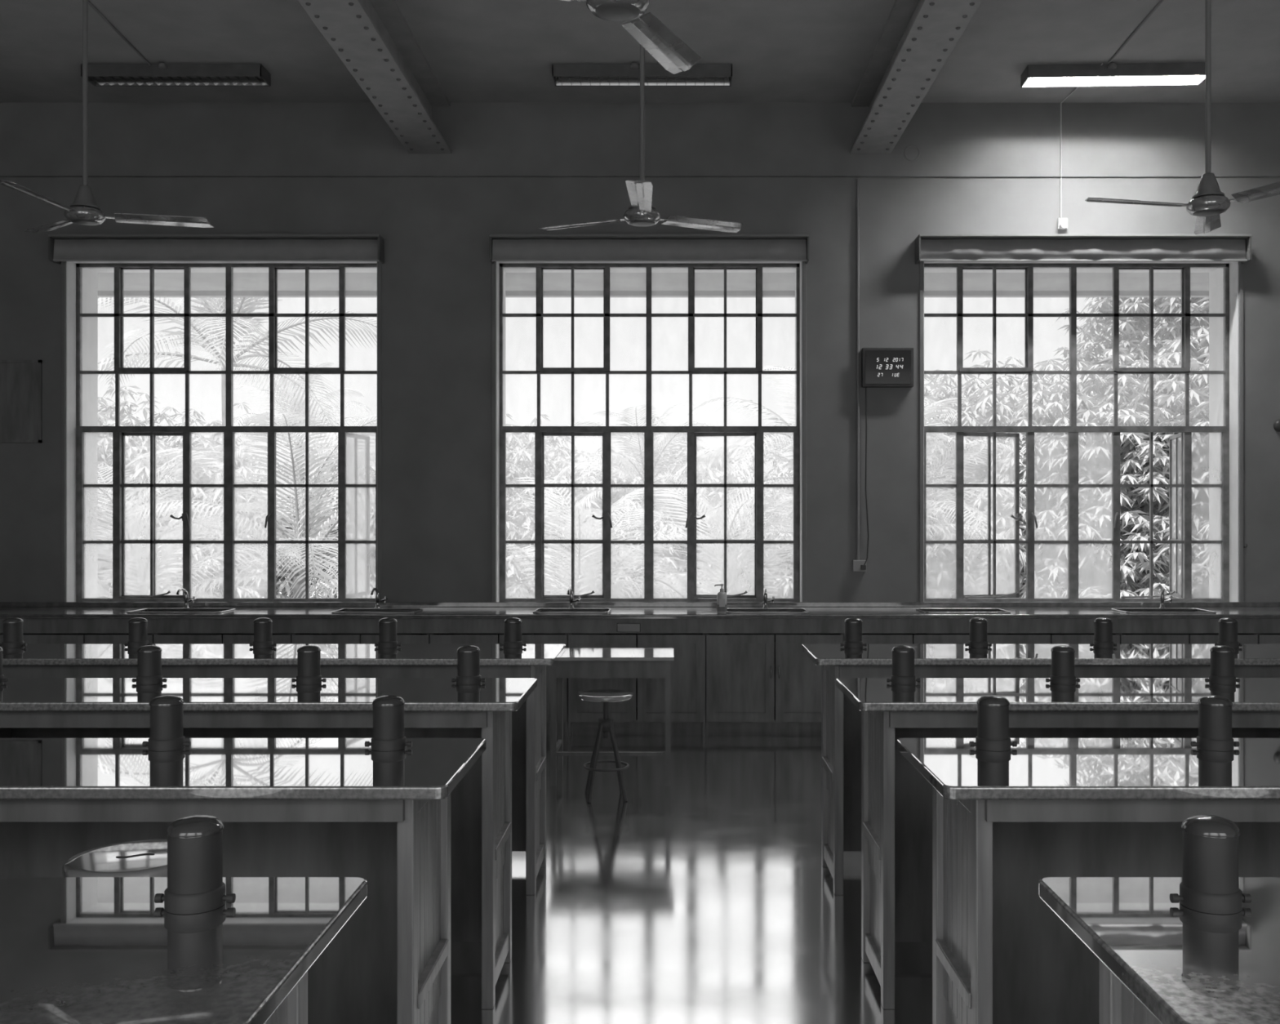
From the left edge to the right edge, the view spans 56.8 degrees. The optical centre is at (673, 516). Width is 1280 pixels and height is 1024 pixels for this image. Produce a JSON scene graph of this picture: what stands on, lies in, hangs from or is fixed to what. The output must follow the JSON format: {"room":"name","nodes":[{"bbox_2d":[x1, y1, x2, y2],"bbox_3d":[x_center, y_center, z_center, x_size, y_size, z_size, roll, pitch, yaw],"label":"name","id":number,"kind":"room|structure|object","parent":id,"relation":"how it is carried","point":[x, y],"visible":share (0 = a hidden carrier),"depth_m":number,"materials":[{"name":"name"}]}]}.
{"room":"science classroom","nodes":[
{"label":"science classroom","id":0,"kind":"room"},
{"bbox_2d":[0,102,1279,601],"bbox_3d":[-0.200,-0.785,9.009,12.000,4.570,0.478,0,0,0],"label":"wall","id":1,"kind":"structure","parent":0,"point":[436,271],"depth_m":8.77,"materials":[{"name":"paint"}]},
{"bbox_2d":[0,360,42,442],"bbox_3d":[-4.853,-0.856,8.759,0.360,0.612,0.019,0,0,0],"label":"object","id":2,"kind":"object","parent":1,"relation":"attached to","point":[20,380],"visible":1,"depth_m":8.76,"materials":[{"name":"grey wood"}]},
{"bbox_2d":[48,234,384,263],"bbox_3d":[-3.345,-1.968,8.691,2.410,0.185,0.153,0,0,0],"label":"roller blind","id":3,"kind":"object","parent":1,"relation":"attached to","point":[61,247],"visible":1,"depth_m":8.67,"materials":[{"name":"fabric"}]},
{"bbox_2d":[61,261,381,601],"bbox_3d":[-3.345,-0.628,8.764,2.370,2.573,0.012,0,0,0],"label":"trim","id":4,"kind":"structure","parent":1,"relation":"attached to","point":[63,263],"depth_m":8.76,"materials":[{"name":"paint"}]},
{"bbox_2d":[66,261,377,601],"bbox_3d":[-3.345,-0.628,9.009,2.310,2.573,0.470,0,0,0],"label":"window frame","id":5,"kind":"structure","parent":1,"relation":"attached to","point":[90,275],"depth_m":9.06,"materials":[{"name":"white paint"}]},
{"bbox_2d":[75,263,377,601],"bbox_3d":[-3.345,-0.628,9.178,2.310,2.573,0.615,0,0,0],"label":"window","id":6,"kind":"structure","parent":1,"relation":"in","point":[119,485],"depth_m":8.92,"materials":[{"name":"paint"}]},
{"bbox_2d":[0,601,1279,641],"bbox_3d":[-0.200,0.746,8.417,11.998,0.235,0.704,0,0,0],"label":"countertop","id":7,"kind":"structure","parent":1,"relation":"attached to","point":[38,617],"depth_m":8.10,"materials":[{"name":"stone"}]},
{"bbox_2d":[126,608,235,634],"bbox_3d":[-3.458,0.758,8.335,0.654,0.210,0.349,0,0,0],"label":"sink","id":8,"kind":"object","parent":7,"relation":"in","point":[145,611],"depth_m":8.33,"materials":[{"name":"metal"}]},
{"bbox_2d":[331,608,422,634],"bbox_3d":[-2.080,0.758,8.335,0.579,0.210,0.349,0,0,0],"label":"sink","id":9,"kind":"object","parent":7,"relation":"in","point":[344,611],"depth_m":8.31,"materials":[{"name":"metal"}]},
{"bbox_2d":[533,608,610,634],"bbox_3d":[-0.710,0.758,8.335,0.529,0.210,0.349,0,0,0],"label":"sink","id":10,"kind":"object","parent":7,"relation":"in","point":[539,611],"depth_m":8.30,"materials":[{"name":"metal"}]},
{"bbox_2d":[725,608,809,641],"bbox_3d":[0.655,0.758,8.335,0.579,0.210,0.349,0,0,0],"label":"sink","id":11,"kind":"object","parent":7,"relation":"in","point":[729,611],"depth_m":8.18,"materials":[{"name":"metal"}]},
{"bbox_2d":[915,608,1010,634],"bbox_3d":[2.038,0.758,8.335,0.604,0.210,0.349,0,0,0],"label":"sink","id":12,"kind":"object","parent":7,"relation":"in","point":[923,611],"depth_m":8.31,"materials":[{"name":"metal"}]},
{"bbox_2d":[1111,608,1216,634],"bbox_3d":[3.445,0.758,8.335,0.629,0.210,0.349,0,0,0],"label":"sink","id":13,"kind":"object","parent":7,"relation":"in","point":[1126,611],"depth_m":8.26,"materials":[{"name":"metal"}]},
{"bbox_2d":[0,175,1279,177],"bbox_3d":[-0.200,-2.520,8.764,12.000,0.009,0.010,0,0,0],"label":"cable","id":14,"kind":"object","parent":1,"relation":"attached to","point":[0,175],"visible":1,"depth_m":8.76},
{"bbox_2d":[488,234,808,263],"bbox_3d":[-0.175,-1.968,8.691,2.330,0.185,0.153,0,0,0],"label":"roller blind","id":15,"kind":"object","parent":1,"relation":"attached to","point":[502,247],"visible":1,"depth_m":8.67,"materials":[{"name":"fabric"}]},
{"bbox_2d":[491,261,806,601],"bbox_3d":[-0.179,-0.628,9.009,2.272,2.573,0.470,0,0,0],"label":"trim","id":16,"kind":"structure","parent":1,"relation":"attached to","point":[497,263],"depth_m":8.90,"materials":[{"name":"white paint"}]},
{"bbox_2d":[499,263,799,601],"bbox_3d":[-0.179,-0.628,8.969,2.272,2.573,0.198,0,0,0],"label":"window","id":17,"kind":"structure","parent":1,"relation":"in","point":[540,432],"depth_m":8.92,"materials":[{"name":"paint"}]},
{"bbox_2d":[97,272,1208,297],"bbox_3d":[-0.200,-1.958,9.705,12.600,0.145,0.910,0,0,0],"label":"trim","id":18,"kind":"structure","parent":1,"relation":"attached to","point":[135,284],"depth_m":9.79,"materials":[{"name":"concrete"}]},
{"bbox_2d":[856,178,859,559],"bbox_3d":[1.365,-1.090,8.756,0.022,2.820,0.023,0,0,0],"label":"conduit","id":19,"kind":"object","parent":1,"relation":"attached to","point":[857,180],"visible":1,"depth_m":8.75,"materials":[{"name":"metal"}]},
{"bbox_2d":[861,347,913,387],"bbox_3d":[1.580,-1.103,8.734,0.376,0.287,0.070,0,0,0],"label":"digital clock","id":20,"kind":"object","parent":1,"relation":"attached to","point":[881,367],"visible":1,"depth_m":8.70,"materials":[{"name":"black plastic"}]},
{"bbox_2d":[924,263,1229,601],"bbox_3d":[3.022,-0.628,9.177,2.337,2.573,0.613,0,0,0],"label":"window","id":21,"kind":"structure","parent":1,"relation":"in","point":[1184,432],"depth_m":8.92,"materials":[{"name":"paint"}]},
{"bbox_2d":[924,261,1238,601],"bbox_3d":[3.022,-0.628,9.009,2.337,2.573,0.470,0,0,0],"label":"window frame","id":22,"kind":"structure","parent":1,"relation":"attached to","point":[1215,274],"depth_m":9.03,"materials":[{"name":"white paint"}]},
{"bbox_2d":[919,261,1243,601],"bbox_3d":[3.022,-0.628,8.764,2.397,2.573,0.012,0,0,0],"label":"trim","id":23,"kind":"structure","parent":1,"relation":"attached to","point":[921,263],"depth_m":8.76,"materials":[{"name":"paint"}]},
{"bbox_2d":[915,234,1251,263],"bbox_3d":[3.000,-1.968,8.691,2.420,0.185,0.153,0,0,0],"label":"roller blind","id":24,"kind":"object","parent":1,"relation":"attached to","point":[928,247],"visible":1,"depth_m":8.67,"materials":[{"name":"fabric"}]},
{"bbox_2d":[0,0,1279,102],"bbox_3d":[-0.200,-3.195,2.900,12.500,0.250,12.700,0,0,0],"label":"ceiling","id":25,"kind":"structure","parent":0,"point":[477,51],"depth_m":7.72,"materials":[{"name":"paint"}]},
{"bbox_2d":[0,0,213,232],"bbox_3d":[-2.902,-2.292,6.130,0.976,1.563,1.095,0,0,-20],"label":"ceiling fan","id":26,"kind":"object","parent":25,"relation":"hanging from","point":[84,210],"visible":1,"depth_m":6.09,"materials":[{"name":"metal"}]},
{"bbox_2d":[80,62,271,86],"bbox_3d":[-3.400,-3.027,8.085,1.220,0.084,0.239,0,0,0],"label":"ceiling light","id":27,"kind":"object","parent":25,"relation":"attached to","point":[161,74],"visible":1,"depth_m":8.02,"materials":[{"name":"metal"}]},
{"bbox_2d":[297,0,451,153],"bbox_3d":[-1.800,-2.873,2.789,0.315,0.389,11.958,0,0,0],"label":"girder","id":28,"kind":"object","parent":25,"relation":"attached to","point":[374,40],"visible":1,"depth_m":7.35,"materials":[{"name":"metal"}]},
{"bbox_2d":[562,0,701,74],"bbox_3d":[-0.106,-2.288,3.666,1.095,1.563,0.976,0,0,21],"label":"ceiling fan","id":29,"kind":"object","parent":25,"relation":"hanging from","point":[663,44],"visible":1,"depth_m":3.77,"materials":[{"name":"metal"}]},
{"bbox_2d":[538,12,742,232],"bbox_3d":[-0.176,-2.288,5.970,1.095,1.563,0.976,0,0,0],"label":"ceiling fan","id":30,"kind":"object","parent":25,"relation":"hanging from","point":[642,212],"visible":1,"depth_m":6.09,"materials":[{"name":"paint"}]},
{"bbox_2d":[551,62,732,86],"bbox_3d":[-0.210,-3.027,8.085,1.220,0.084,0.239,0,0,0],"label":"ceiling light","id":31,"kind":"object","parent":25,"relation":"attached to","point":[562,74],"visible":0.91,"depth_m":8.02,"materials":[{"name":"metal"}]},
{"bbox_2d":[850,0,982,153],"bbox_3d":[1.460,-2.873,2.789,0.300,0.389,11.958,0,0,0],"label":"girder","id":32,"kind":"object","parent":25,"relation":"attached to","point":[917,38],"visible":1,"depth_m":7.32,"materials":[{"name":"metal"}]},
{"bbox_2d":[1020,62,1204,87],"bbox_3d":[3.019,-3.027,8.085,1.220,0.084,0.239,0,0,2],"label":"ceiling light","id":33,"kind":"object","parent":25,"relation":"attached to","point":[1111,74],"visible":0.98,"depth_m":8.04,"materials":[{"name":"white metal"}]},
{"bbox_2d":[1084,0,1279,234],"bbox_3d":[2.597,-2.212,5.713,1.095,1.563,0.976,0,0,24],"label":"ceiling fan","id":34,"kind":"object","parent":25,"relation":"hanging from","point":[1208,202],"visible":1,"depth_m":5.57,"materials":[{"name":"metal"}]},
{"bbox_2d":[450,733,932,1023],"bbox_3d":[-0.200,1.600,2.900,12.500,0.200,12.700,0,0,0],"label":"floor","id":35,"kind":"structure","parent":0,"point":[705,896],"depth_m":4.57,"materials":[{"name":"stone"}]},
{"bbox_2d":[22,633,155,644],"bbox_3d":[-4.029,1.150,8.383,0.943,0.700,0.615,0,0,0],"label":"base cabinet","id":36,"kind":"object","parent":35,"relation":"on","point":[28,638],"visible":0.13,"depth_m":8.10,"materials":[{"name":"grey wood"}]},
{"bbox_2d":[62,839,167,876],"bbox_3d":[-0.977,1.057,2.150,0.250,0.886,0.250,0,0,-12],"label":"round stool","id":37,"kind":"object","parent":35,"relation":"on","point":[139,858],"visible":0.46,"depth_m":2.12,"materials":[{"name":"grey metal"}]},
{"bbox_2d":[0,876,367,1023],"bbox_3d":[-2.240,1.026,1.550,3.550,0.948,0.540,0,0,0],"label":"lab bench","id":38,"kind":"object","parent":35,"relation":"on","point":[73,949],"visible":1,"depth_m":1.54,"materials":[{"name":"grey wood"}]},
{"bbox_2d":[154,814,235,914],"bbox_3d":[-0.680,0.489,1.684,0.094,0.126,0.081,0,0,40],"label":"turret","id":39,"kind":"object","parent":38,"relation":"on","point":[195,884],"visible":1,"depth_m":1.66,"materials":[{"name":"black plastic"}]},
{"bbox_2d":[154,633,292,644],"bbox_3d":[-3.084,1.150,8.383,0.943,0.700,0.615,0,0,0],"label":"base cabinet","id":40,"kind":"object","parent":35,"relation":"on","point":[237,638],"visible":0.13,"depth_m":8.10,"materials":[{"name":"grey wood"}]},
{"bbox_2d":[0,737,486,1023],"bbox_3d":[-2.240,1.026,2.694,3.550,0.948,0.540,0,0,0],"label":"lab bench","id":41,"kind":"object","parent":35,"relation":"on","point":[285,806],"visible":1,"depth_m":2.71,"materials":[{"name":"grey wood"}]},
{"bbox_2d":[142,694,191,751],"bbox_3d":[-1.210,0.489,2.828,0.094,0.126,0.081,0,0,40],"label":"post","id":42,"kind":"object","parent":41,"relation":"on","point":[166,710],"visible":1,"depth_m":2.80,"materials":[{"name":"black plastic"}]},
{"bbox_2d":[0,737,486,799],"bbox_3d":[-2.240,0.566,2.694,3.550,0.028,0.540,0,0,0],"label":"countertop","id":43,"kind":"structure","parent":41,"relation":"on","point":[31,768],"depth_m":2.59,"materials":[{"name":"grey stone"}]},
{"bbox_2d":[364,694,412,751],"bbox_3d":[-0.680,0.489,2.828,0.094,0.126,0.081,0,0,40],"label":"post","id":44,"kind":"object","parent":41,"relation":"on","point":[388,709],"visible":1,"depth_m":2.80,"materials":[{"name":"black plastic"}]},
{"bbox_2d":[0,677,537,1008],"bbox_3d":[-2.240,1.026,3.799,3.550,0.948,0.540,0,0,0],"label":"lab bench","id":45,"kind":"object","parent":35,"relation":"on","point":[481,803],"visible":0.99,"depth_m":3.75,"materials":[{"name":"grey wood"}]},
{"bbox_2d":[132,644,167,684],"bbox_3d":[-1.740,0.489,3.933,0.094,0.126,0.081,0,0,40],"label":"post","id":46,"kind":"object","parent":45,"relation":"on","point":[148,656],"visible":1,"depth_m":3.90,"materials":[{"name":"black plastic"}]},
{"bbox_2d":[0,677,537,711],"bbox_3d":[-2.240,0.566,3.799,3.550,0.028,0.540,0,0,0],"label":"countertop","id":47,"kind":"structure","parent":45,"relation":"on","point":[17,694],"depth_m":3.70,"materials":[{"name":"grey stone"}]},
{"bbox_2d":[291,644,326,684],"bbox_3d":[-1.210,0.489,3.933,0.094,0.126,0.081,0,0,40],"label":"post","id":48,"kind":"object","parent":45,"relation":"on","point":[308,656],"visible":1,"depth_m":3.90,"materials":[{"name":"black plastic"}]},
{"bbox_2d":[451,644,485,684],"bbox_3d":[-0.680,0.489,3.933,0.094,0.126,0.081,0,0,40],"label":"post","id":49,"kind":"object","parent":45,"relation":"on","point":[468,655],"visible":1,"depth_m":3.90,"materials":[{"name":"black plastic"}]},
{"bbox_2d":[0,644,565,894],"bbox_3d":[-2.240,1.026,4.888,3.550,0.948,0.540,0,0,0],"label":"lab bench","id":50,"kind":"object","parent":35,"relation":"on","point":[31,660],"visible":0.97,"depth_m":4.70,"materials":[{"name":"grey wood"}]},
{"bbox_2d":[0,617,26,648],"bbox_3d":[-2.800,0.489,5.022,0.094,0.126,0.081,0,0,40],"label":"post","id":51,"kind":"object","parent":50,"relation":"on","point":[13,626],"visible":1,"depth_m":4.99,"materials":[{"name":"black plastic"}]},
{"bbox_2d":[124,617,151,648],"bbox_3d":[-2.270,0.489,5.022,0.094,0.126,0.081,0,0,40],"label":"post","id":52,"kind":"object","parent":50,"relation":"on","point":[138,626],"visible":0.91,"depth_m":4.99,"materials":[{"name":"black plastic"}]},
{"bbox_2d":[249,617,276,648],"bbox_3d":[-1.740,0.489,5.022,0.094,0.126,0.081,0,0,40],"label":"post","id":53,"kind":"object","parent":50,"relation":"on","point":[262,625],"visible":1,"depth_m":4.99,"materials":[{"name":"black plastic"}]},
{"bbox_2d":[0,644,565,665],"bbox_3d":[-2.240,0.566,4.888,3.550,0.028,0.540,0,0,0],"label":"countertop","id":54,"kind":"structure","parent":50,"relation":"on","point":[31,654],"depth_m":4.73,"materials":[{"name":"grey stone"}]},
{"bbox_2d":[374,617,401,648],"bbox_3d":[-1.210,0.489,5.022,0.094,0.126,0.081,0,0,40],"label":"post","id":55,"kind":"object","parent":50,"relation":"on","point":[387,625],"visible":1,"depth_m":4.99,"materials":[{"name":"black plastic"}]},
{"bbox_2d":[499,617,526,648],"bbox_3d":[-0.680,0.489,5.022,0.094,0.126,0.081,0,0,40],"label":"post","id":56,"kind":"object","parent":50,"relation":"on","point":[513,625],"visible":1,"depth_m":4.99,"materials":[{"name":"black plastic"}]},
{"bbox_2d":[292,633,430,644],"bbox_3d":[-2.139,1.150,8.383,0.943,0.700,0.615,0,0,0],"label":"base cabinet","id":57,"kind":"object","parent":35,"relation":"on","point":[297,638],"visible":0.13,"depth_m":8.10,"materials":[{"name":"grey wood"}]},
{"bbox_2d":[430,633,568,735],"bbox_3d":[-1.194,1.150,8.383,0.943,0.700,0.615,0,0,0],"label":"base cabinet","id":58,"kind":"object","parent":35,"relation":"on","point":[435,638],"visible":0.2,"depth_m":8.10,"materials":[{"name":"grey wood"}]},
{"bbox_2d":[577,688,634,802],"bbox_3d":[-0.360,1.220,6.330,0.300,0.562,0.300,0,0,-8],"label":"round stool","id":59,"kind":"object","parent":35,"relation":"on","point":[605,695],"visible":1,"depth_m":6.28,"materials":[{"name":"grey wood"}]},
{"bbox_2d":[550,647,674,785],"bbox_3d":[-0.350,1.140,6.825,0.710,0.720,0.490,0,0,0],"label":"desk","id":60,"kind":"object","parent":35,"relation":"on","point":[575,662],"visible":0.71,"depth_m":6.62,"materials":[{"name":"laminate"}]},
{"bbox_2d":[568,633,705,735],"bbox_3d":[-0.249,1.150,8.383,0.943,0.700,0.615,0,0,0],"label":"base cabinet","id":61,"kind":"object","parent":35,"relation":"on","point":[644,713],"visible":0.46,"depth_m":8.11,"materials":[{"name":"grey wood"}]},
{"bbox_2d":[705,633,843,735],"bbox_3d":[0.696,1.150,8.383,0.943,0.700,0.615,0,0,0],"label":"base cabinet","id":62,"kind":"object","parent":35,"relation":"on","point":[756,684],"visible":0.78,"depth_m":8.11,"materials":[{"name":"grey wood"}]},
{"bbox_2d":[843,633,969,644],"bbox_3d":[1.641,1.150,8.383,0.943,0.700,0.615,0,0,0],"label":"base cabinet","id":63,"kind":"object","parent":35,"relation":"on","point":[868,638],"visible":0.13,"depth_m":8.10,"materials":[{"name":"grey wood"}]},
{"bbox_2d":[801,644,1279,894],"bbox_3d":[2.331,1.026,4.888,3.550,0.948,0.540,0,0,0],"label":"lab bench","id":64,"kind":"object","parent":35,"relation":"on","point":[841,719],"visible":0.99,"depth_m":4.72,"materials":[{"name":"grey wood"}]},
{"bbox_2d":[840,617,866,648],"bbox_3d":[0.764,0.489,5.022,0.094,0.126,0.081,0,0,40],"label":"post","id":65,"kind":"object","parent":64,"relation":"on","point":[853,625],"visible":1,"depth_m":4.99,"materials":[{"name":"black plastic"}]},
{"bbox_2d":[964,617,991,648],"bbox_3d":[1.294,0.489,5.022,0.094,0.126,0.081,0,0,40],"label":"post","id":66,"kind":"object","parent":64,"relation":"on","point":[978,625],"visible":1,"depth_m":4.99,"materials":[{"name":"black plastic"}]},
{"bbox_2d":[801,644,1279,665],"bbox_3d":[2.331,0.566,4.888,3.550,0.028,0.540,0,0,0],"label":"countertop","id":67,"kind":"structure","parent":64,"relation":"on","point":[820,654],"depth_m":4.73,"materials":[{"name":"grey stone"}]},
{"bbox_2d":[1089,617,1116,648],"bbox_3d":[1.824,0.489,5.022,0.094,0.126,0.081,0,0,40],"label":"post","id":68,"kind":"object","parent":64,"relation":"on","point":[1103,626],"visible":1,"depth_m":4.99,"materials":[{"name":"black plastic"}]},
{"bbox_2d":[1214,617,1241,648],"bbox_3d":[2.354,0.489,5.022,0.094,0.126,0.081,0,0,40],"label":"post","id":69,"kind":"object","parent":64,"relation":"on","point":[1228,626],"visible":0.91,"depth_m":4.99,"materials":[{"name":"black plastic"}]},
{"bbox_2d":[986,633,1119,644],"bbox_3d":[2.586,1.150,8.383,0.943,0.700,0.615,0,0,0],"label":"base cabinet","id":70,"kind":"object","parent":35,"relation":"on","point":[1012,638],"visible":0.17,"depth_m":8.10,"materials":[{"name":"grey wood"}]},
{"bbox_2d":[835,677,1279,1008],"bbox_3d":[2.331,1.026,3.799,3.550,0.948,0.540,0,0,0],"label":"lab bench","id":71,"kind":"object","parent":35,"relation":"on","point":[896,798],"visible":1,"depth_m":3.83,"materials":[{"name":"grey wood"}]},
{"bbox_2d":[886,644,919,684],"bbox_3d":[0.764,0.489,3.933,0.094,0.126,0.081,0,0,40],"label":"post","id":72,"kind":"object","parent":71,"relation":"on","point":[903,655],"visible":1,"depth_m":3.90,"materials":[{"name":"black plastic"}]},
{"bbox_2d":[835,677,1279,711],"bbox_3d":[2.331,0.566,3.799,3.550,0.028,0.540,0,0,0],"label":"countertop","id":73,"kind":"structure","parent":71,"relation":"on","point":[867,694],"depth_m":3.70,"materials":[{"name":"grey stone"}]},
{"bbox_2d":[1045,644,1079,684],"bbox_3d":[1.294,0.489,3.933,0.094,0.126,0.081,0,0,40],"label":"post","id":74,"kind":"object","parent":71,"relation":"on","point":[1062,655],"visible":1,"depth_m":3.90,"materials":[{"name":"black plastic"}]},
{"bbox_2d":[1204,644,1239,684],"bbox_3d":[1.824,0.489,3.933,0.094,0.126,0.081,0,0,40],"label":"post","id":75,"kind":"object","parent":71,"relation":"on","point":[1222,656],"visible":1,"depth_m":3.90,"materials":[{"name":"black plastic"}]},
{"bbox_2d":[897,737,1279,1023],"bbox_3d":[2.331,1.026,2.694,3.550,0.948,0.540,0,0,0],"label":"lab bench","id":76,"kind":"object","parent":35,"relation":"on","point":[1004,822],"visible":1,"depth_m":2.80,"materials":[{"name":"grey wood"}]},
{"bbox_2d":[968,694,1017,751],"bbox_3d":[0.764,0.489,2.828,0.094,0.126,0.081,0,0,40],"label":"post","id":77,"kind":"object","parent":76,"relation":"on","point":[993,710],"visible":1,"depth_m":2.80,"materials":[{"name":"black plastic"}]},
{"bbox_2d":[897,737,1279,799],"bbox_3d":[2.331,0.566,2.694,3.550,0.028,0.540,0,0,0],"label":"countertop","id":78,"kind":"structure","parent":76,"relation":"on","point":[1037,768],"depth_m":2.59,"materials":[{"name":"grey stone"}]},
{"bbox_2d":[1191,694,1239,751],"bbox_3d":[1.294,0.489,2.828,0.094,0.126,0.081,0,0,40],"label":"post","id":79,"kind":"object","parent":76,"relation":"on","point":[1215,712],"visible":1,"depth_m":2.80,"materials":[{"name":"black plastic"}]},
{"bbox_2d":[1038,876,1279,1023],"bbox_3d":[2.331,1.026,1.550,3.550,0.948,0.540,0,0,0],"label":"lab bench","id":80,"kind":"object","parent":35,"relation":"on","point":[1162,961],"visible":1,"depth_m":1.56,"materials":[{"name":"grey stone"}]},
{"bbox_2d":[1169,814,1251,914],"bbox_3d":[0.764,0.489,1.684,0.094,0.126,0.081,0,0,40],"label":"turret","id":81,"kind":"object","parent":80,"relation":"on","point":[1210,884],"visible":1,"depth_m":1.66,"materials":[{"name":"black plastic"}]},
{"bbox_2d":[1119,633,1257,644],"bbox_3d":[3.530,1.150,8.383,0.943,0.700,0.615,0,0,0],"label":"base cabinet","id":82,"kind":"object","parent":35,"relation":"on","point":[1243,638],"visible":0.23,"depth_m":8.10,"materials":[{"name":"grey wood"}]},
{"label":"outside","id":83,"kind":"structure","parent":0,"visible":0},
{"bbox_2d":[252,581,613,597],"bbox_3d":[0.000,6.600,64.725,120.000,0.200,110.550,0,0,0],"label":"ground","id":84,"kind":"structure","parent":83,"point":[309,581],"depth_m":101.13,"materials":[{"name":"grey"}]},
{"bbox_2d":[97,385,293,597],"bbox_3d":[-17.263,1.091,34.922,12.268,10.839,12.566,0,0,42],"label":"leafy tree","id":85,"kind":"object","parent":84,"relation":"on","point":[104,439],"visible":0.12,"depth_m":33.65,"materials":[{"name":"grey plant"}]},
{"bbox_2d":[97,450,329,597],"bbox_3d":[-5.676,2.903,12.682,3.749,7.202,3.594,0,0,0],"label":"palm tree","id":86,"kind":"object","parent":84,"relation":"on","point":[131,583],"visible":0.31,"depth_m":12.52,"materials":[{"name":"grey plant"}]},
{"bbox_2d":[97,401,375,597],"bbox_3d":[-11.608,2.053,34.821,12.250,10.735,12.248,0,0,-44],"label":"leafy tree","id":87,"kind":"object","parent":84,"relation":"on","point":[211,495],"visible":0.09,"depth_m":30.64,"materials":[{"name":"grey plant"}]},
{"bbox_2d":[97,297,377,539],"bbox_3d":[-5.396,1.392,14.470,4.147,10.218,4.125,0,0,0],"label":"palm tree","id":88,"kind":"object","parent":84,"relation":"on","point":[240,330],"visible":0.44,"depth_m":14.30,"materials":[{"name":"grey plant"}]},
{"bbox_2d":[105,411,377,597],"bbox_3d":[-4.135,2.666,13.174,4.211,7.675,4.109,0,0,0],"label":"palm tree","id":89,"kind":"object","parent":84,"relation":"on","point":[318,508],"visible":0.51,"depth_m":13.00,"materials":[{"name":"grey plant"}]},
{"bbox_2d":[214,361,377,533],"bbox_3d":[-7.639,1.688,24.002,3.471,9.628,3.479,0,0,0],"label":"palm tree","id":90,"kind":"object","parent":84,"relation":"on","point":[326,363],"visible":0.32,"depth_m":23.79,"materials":[{"name":"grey plant"}]},
{"bbox_2d":[347,413,740,597],"bbox_3d":[-3.324,2.070,34.731,12.293,10.302,12.466,0,0,-35],"label":"leafy tree","id":91,"kind":"object","parent":84,"relation":"on","point":[515,468],"visible":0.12,"depth_m":30.69,"materials":[{"name":"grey plant"}]},
{"bbox_2d":[506,476,729,597],"bbox_3d":[-1.000,3.025,12.812,4.014,6.958,3.935,0,0,0],"label":"palm tree","id":92,"kind":"object","parent":84,"relation":"on","point":[581,575],"visible":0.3,"depth_m":12.61,"materials":[{"name":"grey plant"}]},
{"bbox_2d":[551,402,736,597],"bbox_3d":[-0.519,2.227,21.106,3.350,8.551,3.228,0,0,0],"label":"palm tree","id":93,"kind":"object","parent":84,"relation":"on","point":[636,464],"visible":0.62,"depth_m":20.88,"materials":[{"name":"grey plant"}]},
{"bbox_2d":[509,416,793,597],"bbox_3d":[0.227,2.461,34.646,12.466,10.793,12.328,0,0,28],"label":"leafy tree","id":94,"kind":"object","parent":84,"relation":"on","point":[703,478],"visible":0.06,"depth_m":30.55,"materials":[{"name":"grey plant"}]},
{"bbox_2d":[558,487,793,597],"bbox_3d":[0.602,3.072,13.568,4.076,6.863,3.913,0,0,0],"label":"palm tree","id":95,"kind":"object","parent":84,"relation":"on","point":[731,588],"visible":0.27,"depth_m":13.32,"materials":[{"name":"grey plant"}]},
{"bbox_2d":[674,365,968,559],"bbox_3d":[1.934,2.150,15.019,3.862,8.707,3.606,0,0,0],"label":"palm tree","id":96,"kind":"object","parent":84,"relation":"on","point":[770,412],"visible":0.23,"depth_m":14.65,"materials":[{"name":"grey plant"}]},
{"bbox_2d":[666,435,977,597],"bbox_3d":[4.503,2.628,34.710,12.403,10.697,12.379,0,0,36],"label":"leafy tree","id":97,"kind":"object","parent":84,"relation":"on","point":[752,473],"visible":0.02,"depth_m":33.11,"materials":[{"name":"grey plant"}]},
{"bbox_2d":[763,397,1038,597],"bbox_3d":[2.472,2.590,13.150,3.027,7.827,2.946,0,0,44],"label":"palm tree","id":98,"kind":"object","parent":84,"relation":"on","point":[928,505],"visible":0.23,"depth_m":12.96,"materials":[{"name":"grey plant"}]},
{"bbox_2d":[764,368,1054,597],"bbox_3d":[4.261,1.857,21.191,5.431,9.302,5.294,0,0,25],"label":"leafy tree","id":99,"kind":"object","parent":84,"relation":"on","point":[941,396],"visible":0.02,"depth_m":19.65,"materials":[{"name":"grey plant"}]},
{"bbox_2d":[924,348,1208,597],"bbox_3d":[5.494,1.999,17.927,6.362,9.020,6.376,0,0,-37],"label":"leafy tree","id":100,"kind":"object","parent":84,"relation":"on","point":[980,401],"visible":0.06,"depth_m":16.19,"materials":[{"name":"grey plant"}]},
{"bbox_2d":[935,333,1208,597],"bbox_3d":[6.102,2.182,14.376,5.454,8.654,5.123,0,0,0],"label":"leafy tree","id":101,"kind":"object","parent":84,"relation":"on","point":[1170,400],"visible":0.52,"depth_m":13.62,"materials":[{"name":"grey plant"}]},
{"bbox_2d":[1053,297,1208,398],"bbox_3d":[7.367,1.051,15.708,3.958,10.910,4.047,0,0,-42],"label":"leafy tree","id":102,"kind":"object","parent":84,"relation":"on","point":[1134,327],"visible":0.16,"depth_m":15.27,"materials":[{"name":"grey plant"}]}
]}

